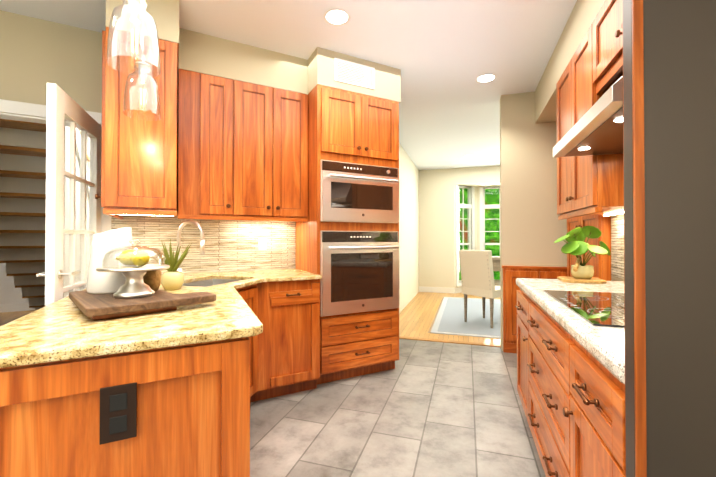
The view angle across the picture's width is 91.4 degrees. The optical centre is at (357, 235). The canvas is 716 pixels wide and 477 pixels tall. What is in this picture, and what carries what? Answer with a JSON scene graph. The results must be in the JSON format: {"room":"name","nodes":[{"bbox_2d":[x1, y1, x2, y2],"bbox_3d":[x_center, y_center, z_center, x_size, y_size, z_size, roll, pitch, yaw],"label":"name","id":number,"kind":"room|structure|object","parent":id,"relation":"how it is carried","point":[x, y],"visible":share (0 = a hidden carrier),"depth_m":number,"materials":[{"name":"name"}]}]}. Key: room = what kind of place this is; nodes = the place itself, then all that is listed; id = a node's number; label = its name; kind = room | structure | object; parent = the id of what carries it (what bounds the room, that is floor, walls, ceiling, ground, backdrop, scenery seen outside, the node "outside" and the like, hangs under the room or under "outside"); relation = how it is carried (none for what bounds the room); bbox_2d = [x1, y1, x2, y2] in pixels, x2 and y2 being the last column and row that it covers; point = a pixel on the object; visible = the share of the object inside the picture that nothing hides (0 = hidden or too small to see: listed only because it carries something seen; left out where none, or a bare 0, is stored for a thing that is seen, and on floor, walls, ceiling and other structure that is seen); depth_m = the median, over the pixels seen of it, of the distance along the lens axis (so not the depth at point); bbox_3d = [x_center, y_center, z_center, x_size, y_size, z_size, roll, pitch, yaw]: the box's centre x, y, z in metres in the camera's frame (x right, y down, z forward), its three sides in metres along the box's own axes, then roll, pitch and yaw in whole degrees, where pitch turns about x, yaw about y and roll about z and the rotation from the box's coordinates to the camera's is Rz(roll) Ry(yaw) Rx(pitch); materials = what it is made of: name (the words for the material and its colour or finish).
{"room":"kitchen","nodes":[
{"label":"kitchen","id":0,"kind":"room"},
{"bbox_2d":[0,310,34,325],"bbox_3d":[-4.593,1.263,3.836,4.800,0.060,4.560,0,-1,-28],"label":"floor","id":1,"kind":"structure","parent":0,"point":[6,317],"depth_m":5.44,"materials":[{"name":"brown wood"}]},
{"bbox_2d":[0,119,89,310],"bbox_3d":[-3.726,-0.413,4.197,1.155,3.528,3.623,0,-1,-28],"label":"staircase","id":2,"kind":"structure","parent":1,"relation":"on","point":[22,192],"depth_m":3.63,"materials":[{"name":"brown"}]},
{"bbox_2d":[0,153,87,303],"bbox_3d":[-5.634,-0.119,5.833,4.800,2.740,0.120,0,-1,-28],"label":"wall","id":3,"kind":"structure","parent":0,"point":[10,293],"depth_m":5.71,"materials":[{"name":"white paint"}]},
{"bbox_2d":[0,303,34,312],"bbox_3d":[-5.656,1.185,5.733,4.679,0.130,0.015,0,-1,-28],"label":"baseboard","id":4,"kind":"structure","parent":3,"relation":"attached to","point":[15,307],"depth_m":5.73,"materials":[{"name":"white wood"}]},
{"bbox_2d":[0,10,274,272],"bbox_3d":[-2.780,-0.152,2.225,6.500,2.740,0.120,0,-1,-28],"label":"wall","id":5,"kind":"structure","parent":0,"point":[37,55],"depth_m":2.47,"materials":[{"name":"beige paint"}]},
{"bbox_2d":[0,99,110,232],"bbox_3d":[-2.308,0.153,2.463,0.954,2.135,0.132,0,-1,-28],"label":"door frame","id":6,"kind":"structure","parent":5,"relation":"attached to","point":[16,108],"depth_m":2.44,"materials":[{"name":"white wood"}]},
{"bbox_2d":[36,83,101,305],"bbox_3d":[-1.783,0.197,2.226,0.156,2.018,0.785,0,-1,-21],"label":"french door","id":7,"kind":"structure","parent":5,"relation":"in","point":[61,104],"depth_m":2.05,"materials":[{"name":"white painted wood"},{"name":"clear glass"}]},
{"bbox_2d":[95,27,176,219],"bbox_3d":[-1.495,-0.671,2.423,0.433,1.098,0.730,0,-1,-28],"label":"upper cabinet","id":8,"kind":"object","parent":5,"relation":"attached to","point":[138,166],"visible":0.92,"depth_m":2.11,"materials":[{"name":"brown wood"}]},
{"bbox_2d":[111,216,295,273],"bbox_3d":[-1.224,0.082,2.965,1.430,0.454,0.012,0,-1,-28],"label":"backsplash","id":9,"kind":"structure","parent":5,"relation":"attached to","point":[231,245],"depth_m":2.99,"materials":[{"name":"tile"}]},
{"bbox_2d":[258,237,266,250],"bbox_3d":[-0.859,0.076,3.145,0.072,0.120,0.008,0,-1,-28],"label":"outlet","id":10,"kind":"object","parent":9,"relation":"attached to","point":[262,243],"depth_m":3.14,"materials":[{"name":"white plastic"}]},
{"bbox_2d":[178,69,307,221],"bbox_3d":[-0.940,-0.667,2.908,0.989,1.098,0.386,0,-1,-28],"label":"upper cabinet","id":11,"kind":"object","parent":5,"relation":"attached to","point":[242,150],"visible":1,"depth_m":2.73,"materials":[{"name":"brown wood"}]},
{"bbox_2d":[105,0,400,102],"bbox_3d":[-0.677,-1.367,2.872,2.185,0.298,0.710,0,-1,-28],"label":"soffit","id":12,"kind":"structure","parent":0,"point":[209,55],"depth_m":2.78,"materials":[{"name":"beige paint"}]},
{"bbox_2d":[334,57,374,88],"bbox_3d":[-0.024,-1.370,2.966,0.380,0.190,0.010,0,-1,-28],"label":"air vent grille","id":13,"kind":"object","parent":12,"relation":"attached to","point":[352,73],"visible":1,"depth_m":2.96,"materials":[{"name":"white metal"}]},
{"bbox_2d":[0,0,576,169],"bbox_3d":[-1.292,-1.541,4.491,11.000,0.080,11.400,0,-1,17],"label":"ceiling","id":14,"kind":"structure","parent":0,"point":[443,55],"depth_m":2.72,"materials":[{"name":"white paint"}]},
{"bbox_2d":[107,0,160,77],"bbox_3d":[-0.825,-1.076,1.295,0.168,0.910,0.168,0,-1,-28],"label":"pendant light","id":15,"kind":"object","parent":14,"relation":"hanging from","point":[134,8],"visible":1,"depth_m":1.28,"materials":[{"name":"clear glass"}]},
{"bbox_2d":[123,5,160,120],"bbox_3d":[-1.108,-1.071,1.802,0.168,0.910,0.168,0,-1,-28],"label":"pendant light","id":16,"kind":"object","parent":14,"relation":"hanging from","point":[142,78],"visible":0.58,"depth_m":1.79,"materials":[{"name":"clear glass"}]},
{"bbox_2d":[323,9,350,25],"bbox_3d":[-0.147,-1.518,2.436,0.189,0.003,0.189,0,-1,-28],"label":"recessed light","id":17,"kind":"object","parent":14,"relation":"in","point":[337,18],"depth_m":2.44,"materials":[{"name":"white"}]},
{"bbox_2d":[476,74,496,82],"bbox_3d":[1.234,-1.509,3.368,0.189,0.003,0.189,0,-1,-28],"label":"recessed light","id":18,"kind":"object","parent":14,"relation":"in","point":[487,78],"depth_m":3.36,"materials":[{"name":"white"}]},
{"bbox_2d":[250,339,545,476],"bbox_3d":[-1.785,1.244,1.842,6.820,0.060,5.900,0,-1,17],"label":"floor","id":19,"kind":"structure","parent":0,"point":[431,409],"depth_m":2.26,"materials":[{"name":"grey tile"}]},
{"bbox_2d":[0,279,319,476],"bbox_3d":[-0.777,0.774,2.046,1.489,0.882,2.040,0,-1,-28],"label":"base cabinet","id":20,"kind":"object","parent":19,"relation":"on","point":[194,401],"visible":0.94,"depth_m":1.03,"materials":[{"name":"brown wood"}]},
{"bbox_2d":[99,382,136,444],"bbox_3d":[-0.655,0.486,0.957,0.084,0.150,0.007,0,-1,-27],"label":"outlet","id":21,"kind":"object","parent":20,"relation":"attached to","point":[118,412],"visible":1,"depth_m":0.95,"materials":[{"name":"black plastic"}]},
{"bbox_2d":[0,269,321,367],"bbox_3d":[-0.788,0.316,2.028,1.529,0.030,2.046,0,-1,-28],"label":"countertop","id":22,"kind":"structure","parent":20,"relation":"on","point":[65,328],"depth_m":1.12,"materials":[{"name":"stone"}]},
{"bbox_2d":[69,289,215,319],"bbox_3d":[-0.930,0.272,1.500,0.435,0.048,0.540,1,-1,-45],"label":"serving board","id":23,"kind":"object","parent":22,"relation":"on","point":[98,306],"visible":0.81,"depth_m":1.32,"materials":[{"name":"brown wood"}]},
{"bbox_2d":[86,227,132,293],"bbox_3d":[-1.096,0.106,1.582,0.184,0.283,0.232,0,-1,-3],"label":"pitcher","id":24,"kind":"object","parent":23,"relation":"on","point":[103,243],"visible":0.69,"depth_m":1.49,"materials":[{"name":"white ceramic"}]},
{"bbox_2d":[96,264,169,297],"bbox_3d":[-0.915,0.186,1.432,0.256,0.120,0.256,0,-1,17],"label":"cake stand","id":25,"kind":"object","parent":23,"relation":"on","point":[134,286],"visible":0.83,"depth_m":1.39,"materials":[{"name":"silver metal"}]},
{"bbox_2d":[116,250,149,265],"bbox_3d":[-0.914,0.093,1.433,0.174,0.066,0.074,0,-1,30],"label":"lemons","id":26,"kind":"object","parent":25,"relation":"on","point":[133,260],"depth_m":1.40,"materials":[{"name":"yellow food"}]},
{"bbox_2d":[102,238,164,267],"bbox_3d":[-0.915,0.069,1.433,0.216,0.114,0.216,0,-1,17],"label":"glass cloche","id":27,"kind":"object","parent":25,"relation":"on","point":[159,252],"visible":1,"depth_m":1.41,"materials":[{"name":"clear glass"}]},
{"bbox_2d":[143,270,160,290],"bbox_3d":[-0.923,0.194,1.557,0.084,0.108,0.084,0,-1,17],"label":"bowl","id":28,"kind":"object","parent":23,"relation":"on","point":[152,279],"visible":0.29,"depth_m":1.53,"materials":[{"name":"brown wood"}]},
{"bbox_2d":[151,239,191,289],"bbox_3d":[-1.032,0.158,1.935,0.207,0.284,0.238,0,-1,-28],"label":"spiky plant","id":29,"kind":"object","parent":22,"relation":"on","point":[172,277],"visible":0.98,"depth_m":1.91,"materials":[{"name":"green plant"}]},
{"bbox_2d":[177,220,204,271],"bbox_3d":[-1.162,0.099,2.442,0.245,0.411,0.093,0,-1,17],"label":"faucet","id":30,"kind":"object","parent":22,"relation":"on","point":[202,240],"visible":0.73,"depth_m":2.41,"materials":[{"name":"silver metal"}]},
{"bbox_2d":[182,279,239,286],"bbox_3d":[-1.005,0.432,2.370,0.397,0.204,0.537,0,-1,17],"label":"sink basin","id":31,"kind":"object","parent":22,"relation":"in","point":[207,283],"visible":0.06,"depth_m":2.62,"materials":[{"name":"silver metal"}]},
{"bbox_2d":[238,287,257,396],"bbox_3d":[-0.754,0.731,2.315,0.022,0.735,0.334,0,-1,12],"label":"base cabinet","id":32,"kind":"object","parent":19,"relation":"on","point":[249,296],"visible":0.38,"depth_m":2.42,"materials":[{"name":"brown wood"}]},
{"bbox_2d":[295,84,398,383],"bbox_3d":[-0.096,0.007,3.210,0.790,2.439,0.624,0,-1,-28],"label":"tall cabinet","id":33,"kind":"object","parent":19,"relation":"on","point":[350,126],"visible":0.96,"depth_m":2.95,"materials":[{"name":"brown wood"}]},
{"bbox_2d":[320,230,398,316],"bbox_3d":[0.045,0.306,2.938,0.740,0.687,0.094,0,-1,-28],"label":"oven","id":34,"kind":"object","parent":33,"relation":"in","point":[359,271],"visible":1,"depth_m":2.92,"materials":[{"name":"silver metal"}]},
{"bbox_2d":[320,160,398,222],"bbox_3d":[0.045,-0.358,2.945,0.740,0.495,0.094,0,-1,-28],"label":"microwave","id":35,"kind":"object","parent":33,"relation":"in","point":[355,192],"visible":1,"depth_m":2.92,"materials":[{"name":"silver metal"}]},
{"bbox_2d":[399,336,500,346],"bbox_3d":[0.955,1.231,4.079,1.320,0.008,0.070,0,-1,17],"label":"threshold","id":36,"kind":"object","parent":19,"relation":"on","point":[456,342],"depth_m":4.04,"materials":[{"name":"brown wood"}]},
{"bbox_2d":[515,289,524,405],"bbox_3d":[1.390,0.788,2.151,0.695,0.856,0.510,0,-1,17],"label":"base cabinet","id":37,"kind":"object","parent":19,"relation":"on","point":[519,306],"depth_m":2.38,"materials":[{"name":"brown wood"}]},
{"bbox_2d":[523,293,562,476],"bbox_3d":[1.189,0.782,1.506,0.695,0.856,0.972,0,-1,17],"label":"base cabinet","id":38,"kind":"object","parent":19,"relation":"on","point":[542,335],"depth_m":1.63,"materials":[{"name":"brown wood"}]},
{"bbox_2d":[563,329,625,476],"bbox_3d":[0.999,0.776,0.895,0.695,0.856,0.440,0,-1,17],"label":"base cabinet","id":39,"kind":"object","parent":19,"relation":"on","point":[571,390],"depth_m":1.01,"materials":[{"name":"brown wood"}]},
{"bbox_2d":[516,278,624,383],"bbox_3d":[1.197,0.324,1.561,0.686,0.055,1.820,0,-1,17],"label":"countertop","id":40,"kind":"structure","parent":39,"relation":"on","point":[604,346],"depth_m":1.20,"materials":[{"name":"white stone"}]},
{"bbox_2d":[557,276,605,283],"bbox_3d":[1.467,0.293,2.304,0.240,0.020,0.220,0,-1,17],"label":"board","id":41,"kind":"object","parent":40,"relation":"on","point":[592,280],"visible":0.9,"depth_m":2.23,"materials":[{"name":"brown wood"}]},
{"bbox_2d":[554,226,610,278],"bbox_3d":[1.468,0.109,2.298,0.318,0.348,0.284,0,-1,17],"label":"potted plant","id":42,"kind":"object","parent":41,"relation":"on","point":[575,245],"visible":1,"depth_m":2.27,"materials":[{"name":"green plant"}]},
{"bbox_2d":[543,290,624,327],"bbox_3d":[1.125,0.291,1.426,0.520,0.007,0.780,0,-1,17],"label":"cooktop","id":43,"kind":"object","parent":40,"relation":"in","point":[606,309],"visible":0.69,"depth_m":1.44,"materials":[{"name":"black glass"}]},
{"bbox_2d":[567,215,610,280],"bbox_3d":[1.980,0.025,3.063,0.106,2.399,0.890,0,-1,17],"label":"cabinet","id":44,"kind":"object","parent":40,"relation":"on","point":[600,263],"visible":0.25,"depth_m":2.69,"materials":[{"name":"brown wood"}]},
{"bbox_2d":[622,0,715,476],"bbox_3d":[0.926,0.003,0.666,0.693,2.399,0.054,0,-1,17],"label":"panel","id":45,"kind":"object","parent":19,"relation":"on","point":[669,111],"visible":1,"depth_m":0.73,"materials":[{"name":"grey"}]},
{"bbox_2d":[399,143,418,312],"bbox_3d":[0.679,-0.118,5.864,0.120,2.740,4.420,0,-1,17],"label":"wall","id":46,"kind":"structure","parent":0,"point":[408,230],"depth_m":6.47,"materials":[{"name":"beige paint"}]},
{"bbox_2d":[399,292,500,344],"bbox_3d":[2.893,1.285,6.250,3.870,0.060,5.300,0,-1,17],"label":"floor","id":47,"kind":"structure","parent":0,"point":[417,313],"depth_m":5.17,"materials":[{"name":"brown wood"}]},
{"bbox_2d":[428,297,500,338],"bbox_3d":[2.576,1.241,5.391,2.665,0.012,2.830,0,-1,17],"label":"dining rug","id":48,"kind":"object","parent":47,"relation":"on","point":[449,319],"visible":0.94,"depth_m":5.12,"materials":[{"name":"white fabric"}]},
{"bbox_2d":[459,250,500,327],"bbox_3d":[1.792,0.716,4.901,0.576,1.029,0.500,0,-1,-35],"label":"dining chair","id":49,"kind":"object","parent":48,"relation":"on","point":[477,273],"visible":0.98,"depth_m":4.73,"materials":[{"name":"beige fabric"}]},
{"bbox_2d":[492,256,499,270],"bbox_3d":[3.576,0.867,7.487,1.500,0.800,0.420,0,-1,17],"label":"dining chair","id":50,"kind":"object","parent":47,"relation":"on","point":[496,262],"depth_m":7.49,"materials":[{"name":"beige fabric"}]},
{"bbox_2d":[419,166,499,287],"bbox_3d":[3.266,-0.102,7.660,3.750,2.740,0.690,0,-1,17],"label":"wall","id":51,"kind":"structure","parent":0,"point":[436,227],"depth_m":7.76,"materials":[{"name":"beige paint"}]},
{"bbox_2d":[419,286,453,292],"bbox_3d":[3.246,1.208,7.584,3.750,0.120,0.585,0,-1,17],"label":"baseboard","id":52,"kind":"structure","parent":51,"relation":"attached to","point":[437,289],"depth_m":7.75,"materials":[{"name":"white wood"}]},
{"bbox_2d":[480,186,499,284],"bbox_3d":[3.751,-0.031,7.770,2.000,2.310,0.150,0,-1,17],"label":"dining room window","id":53,"kind":"structure","parent":51,"relation":"in","point":[483,207],"depth_m":8.01,"materials":[{"name":"white wood"}]},
{"bbox_2d":[454,185,476,287],"bbox_3d":[2.390,0.081,7.909,0.745,2.380,0.120,0,-1,-33],"label":"wall","id":54,"kind":"structure","parent":0,"point":[471,228],"depth_m":7.69,"materials":[{"name":"beige paint"}]},
{"bbox_2d":[454,287,461,292],"bbox_3d":[2.426,1.210,7.842,0.745,0.120,0.015,0,-1,-33],"label":"baseboard","id":55,"kind":"structure","parent":54,"relation":"attached to","point":[458,290],"depth_m":7.70,"materials":[{"name":"white wood"}]},
{"bbox_2d":[456,185,474,286],"bbox_3d":[2.392,-0.030,7.870,0.615,2.310,0.150,0,-1,-33],"label":"bay window","id":56,"kind":"structure","parent":54,"relation":"in","point":[469,206],"depth_m":7.90,"materials":[{"name":"white wood"}]},
{"bbox_2d":[500,92,566,350],"bbox_3d":[1.944,-0.138,3.705,0.800,2.740,0.150,0,-1,17],"label":"wall","id":57,"kind":"structure","parent":0,"point":[533,228],"depth_m":3.68,"materials":[{"name":"beige paint"}]},
{"bbox_2d":[502,265,566,352],"bbox_3d":[1.853,0.775,3.608,0.678,0.909,0.071,0,-1,17],"label":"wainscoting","id":58,"kind":"structure","parent":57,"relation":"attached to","point":[511,274],"depth_m":3.65,"materials":[{"name":"brown wood"}]},
{"bbox_2d":[535,0,604,123],"bbox_3d":[1.167,-1.366,0.868,0.350,0.338,5.750,0,-1,17],"label":"soffit","id":59,"kind":"structure","parent":0,"point":[583,14],"depth_m":2.63,"materials":[{"name":"beige paint"}]},
{"bbox_2d":[611,277,623,280],"bbox_3d":[1.391,-0.165,0.787,0.120,2.740,5.750,0,-1,17],"label":"wall","id":60,"kind":"structure","parent":0,"point":[614,279],"depth_m":2.55,"materials":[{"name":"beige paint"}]},
{"bbox_2d":[553,76,622,157],"bbox_3d":[1.240,-0.631,1.493,0.554,0.390,0.850,0,-1,17],"label":"range hood","id":61,"kind":"object","parent":60,"relation":"attached to","point":[596,128],"visible":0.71,"depth_m":1.51,"materials":[{"name":"silver metal"}]},
{"bbox_2d":[556,31,623,215],"bbox_3d":[1.590,-0.668,2.259,0.370,1.028,0.810,0,-1,17],"label":"upper cabinet","id":62,"kind":"object","parent":60,"relation":"attached to","point":[590,184],"depth_m":2.14,"materials":[{"name":"brown wood"}]},
{"bbox_2d":[603,212,623,215],"bbox_3d":[1.697,-0.146,2.221,0.030,0.008,0.650,0,-1,17],"label":"under-cabinet light","id":63,"kind":"object","parent":62,"relation":"attached to","point":[614,214],"visible":0.43,"depth_m":2.36,"materials":[{"name":"white plastic"}]},
{"bbox_2d":[588,0,622,87],"bbox_3d":[1.396,-1.008,1.640,0.370,0.360,0.494,0,-1,17],"label":"upper cabinet","id":64,"kind":"object","parent":60,"relation":"attached to","point":[592,74],"depth_m":1.79,"materials":[{"name":"brown wood"}]},
{"bbox_2d":[611,214,623,279],"bbox_3d":[1.573,-0.264,1.596,0.012,1.121,2.100,0,-1,17],"label":"backsplash","id":65,"kind":"structure","parent":60,"relation":"attached to","point":[617,246],"depth_m":2.48,"materials":[{"name":"tile"}]},
{"bbox_2d":[616,0,622,55],"bbox_3d":[1.287,-1.011,1.291,0.370,0.360,0.494,0,-1,17],"label":"upper cabinet","id":66,"kind":"object","parent":60,"relation":"attached to","point":[619,37],"depth_m":1.60,"materials":[{"name":"brown wood"}]},
{"label":"outside","id":67,"kind":"structure","parent":0,"visible":0},
{"bbox_2d":[459,189,499,279],"bbox_3d":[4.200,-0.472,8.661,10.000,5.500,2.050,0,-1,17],"label":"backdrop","id":68,"kind":"structure","parent":67,"point":[490,199],"depth_m":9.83,"materials":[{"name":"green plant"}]}
]}

